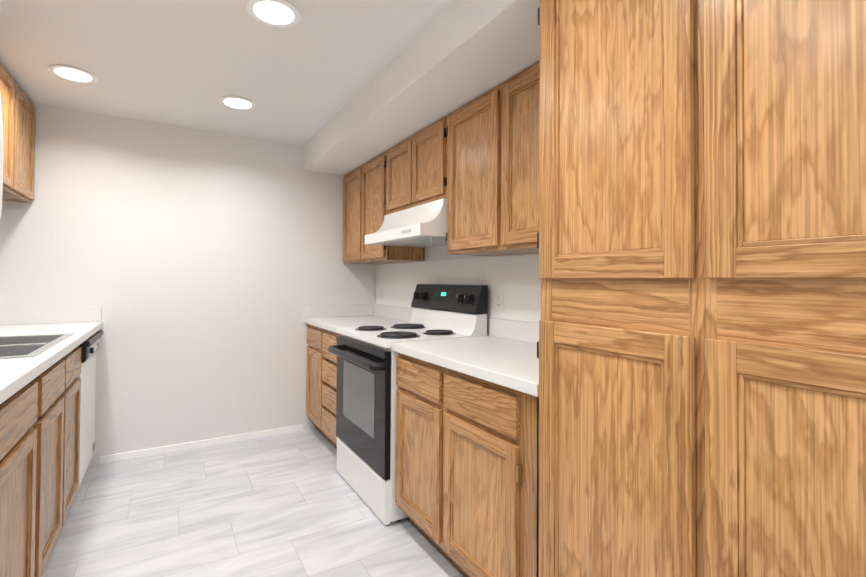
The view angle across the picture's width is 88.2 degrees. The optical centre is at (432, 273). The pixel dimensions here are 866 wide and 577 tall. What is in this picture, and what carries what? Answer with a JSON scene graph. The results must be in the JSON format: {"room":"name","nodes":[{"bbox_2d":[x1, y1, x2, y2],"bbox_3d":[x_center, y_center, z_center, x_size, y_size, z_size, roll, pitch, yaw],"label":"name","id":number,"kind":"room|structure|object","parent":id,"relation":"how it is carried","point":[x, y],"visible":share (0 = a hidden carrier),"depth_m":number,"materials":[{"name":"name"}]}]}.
{"room":"kitchen","nodes":[
{"label":"kitchen","id":0,"kind":"room"},
{"bbox_2d":[0,103,375,465],"bbox_3d":[-1.664,0.106,3.374,2.818,2.333,0.100,1,-1,-31],"label":"wall","id":1,"kind":"structure","parent":0,"point":[202,269],"depth_m":3.22,"materials":[{"name":"paint"}]},
{"bbox_2d":[100,424,303,463],"bbox_3d":[-1.635,1.247,3.313,1.343,0.050,0.011,1,-1,-31],"label":"baseboard","id":2,"kind":"structure","parent":1,"relation":"attached to","point":[182,446],"depth_m":3.25,"materials":[{"name":"paint"}]},
{"bbox_2d":[0,0,453,145],"bbox_3d":[-0.048,-1.121,0.684,2.818,0.060,6.400,1,-1,-31],"label":"ceiling","id":3,"kind":"structure","parent":0,"point":[313,72],"depth_m":2.21,"materials":[{"name":"paint"}]},
{"bbox_2d":[48,65,97,82],"bbox_3d":[-1.931,-1.072,2.402,0.210,0.009,0.210,1,-1,-31],"label":"recessed light","id":4,"kind":"object","parent":3,"relation":"in","point":[73,74],"visible":0.94,"depth_m":2.39,"materials":[{"name":"paint"}]},
{"bbox_2d":[219,96,255,109],"bbox_3d":[-1.214,-1.062,2.781,0.210,0.009,0.210,1,-1,-31],"label":"recessed light","id":5,"kind":"object","parent":3,"relation":"in","point":[237,102],"visible":1,"depth_m":2.77,"materials":[{"name":"paint"}]},
{"bbox_2d":[246,0,300,27],"bbox_3d":[-0.652,-1.073,1.836,0.210,0.009,0.210,1,-1,-31],"label":"recessed light","id":6,"kind":"object","parent":3,"relation":"in","point":[279,13],"visible":1,"depth_m":1.83,"materials":[{"name":"paint"}]},
{"bbox_2d":[42,428,463,576],"bbox_3d":[-0.061,1.271,0.648,2.818,0.060,6.400,1,-1,-31],"label":"floor","id":7,"kind":"structure","parent":0,"point":[293,504],"depth_m":2.26,"materials":[{"name":"tile"}]},
{"bbox_2d":[0,97,2,216],"bbox_3d":[-0.805,0.348,0.191,0.786,1.764,0.796,1,-1,-31],"label":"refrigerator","id":8,"kind":"object","parent":7,"relation":"on","point":[1,156],"visible":1,"depth_m":0.61,"materials":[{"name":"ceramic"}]},
{"bbox_2d":[0,380,37,576],"bbox_3d":[-1.385,0.786,0.947,0.632,0.903,1.080,1,-1,-31],"label":"base cabinet","id":9,"kind":"object","parent":7,"relation":"on","point":[18,437],"visible":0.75,"depth_m":1.39,"materials":[{"name":"brown wood"}]},
{"bbox_2d":[32,346,81,576],"bbox_3d":[-1.895,0.796,1.806,0.632,0.903,0.916,1,-1,-31],"label":"base cabinet","id":10,"kind":"object","parent":7,"relation":"on","point":[57,424],"visible":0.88,"depth_m":1.85,"materials":[{"name":"brown wood"}]},
{"bbox_2d":[0,307,102,403],"bbox_3d":[-1.791,0.271,1.659,0.648,0.140,2.710,1,-1,-31],"label":"countertop","id":11,"kind":"structure","parent":10,"relation":"on","point":[82,324],"depth_m":2.45,"materials":[{"name":"laminate"}]},
{"bbox_2d":[0,333,73,358],"bbox_3d":[-1.868,0.270,1.831,0.515,0.406,0.780,1,-1,-31],"label":"sink","id":12,"kind":"object","parent":11,"relation":"in","point":[20,346],"visible":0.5,"depth_m":1.93,"materials":[{"name":"metal"}]},
{"bbox_2d":[77,330,103,485],"bbox_3d":[-2.273,0.804,2.473,0.665,0.903,0.604,1,-1,-31],"label":"dishwasher","id":13,"kind":"object","parent":7,"relation":"on","point":[91,345],"visible":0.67,"depth_m":2.58,"materials":[{"name":"metal"}]},
{"bbox_2d":[306,324,340,447],"bbox_3d":[-0.556,0.841,3.446,0.617,0.878,0.889,1,-1,-31],"label":"base cabinet","id":14,"kind":"object","parent":7,"relation":"on","point":[321,376],"visible":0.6,"depth_m":3.30,"materials":[{"name":"brown wood"}]},
{"bbox_2d":[304,304,412,333],"bbox_3d":[-0.560,0.330,3.450,0.633,0.140,0.889,1,-1,-31],"label":"countertop","id":15,"kind":"structure","parent":14,"relation":"on","point":[332,318],"depth_m":3.67,"materials":[{"name":"laminate"}]},
{"bbox_2d":[328,284,487,524],"bbox_3d":[-0.189,0.667,2.695,0.701,1.207,0.770,1,-1,-31],"label":"stove","id":16,"kind":"object","parent":7,"relation":"on","point":[367,386],"visible":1,"depth_m":2.53,"materials":[{"name":"white metal"}]},
{"bbox_2d":[395,353,538,576],"bbox_3d":[0.331,0.824,1.953,0.618,0.878,1.024,1,-1,-31],"label":"base cabinet","id":17,"kind":"object","parent":7,"relation":"on","point":[467,477],"visible":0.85,"depth_m":1.69,"materials":[{"name":"brown wood"}]},
{"bbox_2d":[392,318,538,396],"bbox_3d":[0.327,0.313,1.957,0.633,0.140,1.024,1,-1,-31],"label":"countertop","id":18,"kind":"structure","parent":17,"relation":"on","point":[504,353],"depth_m":1.94,"materials":[{"name":"laminate"}]},
{"bbox_2d":[537,0,865,576],"bbox_3d":[0.831,0.187,1.102,0.643,2.132,0.958,1,-1,-31],"label":"pantry cabinet","id":19,"kind":"object","parent":7,"relation":"on","point":[701,247],"visible":1,"depth_m":0.95,"materials":[{"name":"brown wood"}]},
{"bbox_2d":[304,0,539,174],"bbox_3d":[0.155,-0.967,2.268,0.648,0.199,3.680,1,-1,-31],"label":"soffit","id":20,"kind":"structure","parent":0,"point":[454,55],"depth_m":2.07,"materials":[{"name":"paint"}]},
{"bbox_2d":[376,245,538,335],"bbox_3d":[1.114,0.092,1.360,0.100,2.333,6.200,1,-1,-31],"label":"wall","id":21,"kind":"structure","parent":0,"point":[436,253],"depth_m":3.03,"materials":[{"name":"paint"}]},
{"bbox_2d":[342,150,424,263],"bbox_3d":[-0.422,-0.470,3.541,0.323,0.760,0.889,1,-1,-31],"label":"upper cabinet","id":22,"kind":"object","parent":21,"relation":"attached to","point":[364,198],"visible":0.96,"depth_m":3.37,"materials":[{"name":"brown wood"}]},
{"bbox_2d":[385,115,448,214],"bbox_3d":[0.005,-0.631,2.825,0.323,0.455,0.772,1,-1,-31],"label":"upper cabinet","id":23,"kind":"object","parent":21,"relation":"attached to","point":[416,168],"visible":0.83,"depth_m":2.68,"materials":[{"name":"brown wood"}]},
{"bbox_2d":[365,198,446,246],"bbox_3d":[-0.062,-0.282,2.781,0.467,0.240,0.766,1,-1,-31],"label":"range hood","id":24,"kind":"object","parent":23,"relation":"attached to","point":[423,225],"visible":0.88,"depth_m":2.59,"materials":[{"name":"metal"}]},
{"bbox_2d":[376,254,540,322],"bbox_3d":[0.174,0.080,2.843,0.001,0.348,2.683,1,-1,-31],"label":"backsplash panel","id":25,"kind":"object","parent":21,"relation":"attached to","point":[516,279],"visible":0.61,"depth_m":2.63,"materials":[{"name":"paint"}]},
{"bbox_2d":[379,285,381,298],"bbox_3d":[-0.458,0.157,3.897,0.006,0.114,0.070,1,-1,-31],"label":"electrical outlet","id":26,"kind":"object","parent":25,"relation":"attached to","point":[380,291],"visible":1,"depth_m":3.89,"materials":[{"name":"plastic"}]},
{"bbox_2d":[495,291,502,311],"bbox_3d":[0.369,0.154,2.505,0.006,0.114,0.070,1,-1,-31],"label":"electrical outlet","id":27,"kind":"object","parent":25,"relation":"attached to","point":[498,301],"visible":1,"depth_m":2.50,"materials":[{"name":"plastic"}]},
{"bbox_2d":[446,61,539,255],"bbox_3d":[0.465,-0.487,2.048,0.323,0.760,1.024,1,-1,-31],"label":"upper cabinet","id":28,"kind":"object","parent":21,"relation":"attached to","point":[493,178],"visible":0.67,"depth_m":2.04,"materials":[{"name":"brown wood"}]},
{"bbox_3d":[-1.223,0.058,-0.028,0.100,2.333,6.200,1,-1,-31],"label":"wall","id":29,"kind":"structure","parent":0,"visible":0},
{"bbox_2d":[0,63,23,194],"bbox_3d":[-2.286,-0.762,2.165,0.289,0.627,0.580,1,-1,-31],"label":"upper cabinet","id":30,"kind":"object","parent":29,"relation":"attached to","point":[19,117],"depth_m":2.39,"materials":[{"name":"brown wood"}]},
{"bbox_2d":[2,94,35,202],"bbox_3d":[-2.500,-0.758,2.526,0.289,0.627,0.516,1,-1,-31],"label":"upper cabinet","id":31,"kind":"object","parent":29,"relation":"attached to","point":[27,157],"depth_m":2.70,"materials":[{"name":"brown wood"}]}
]}

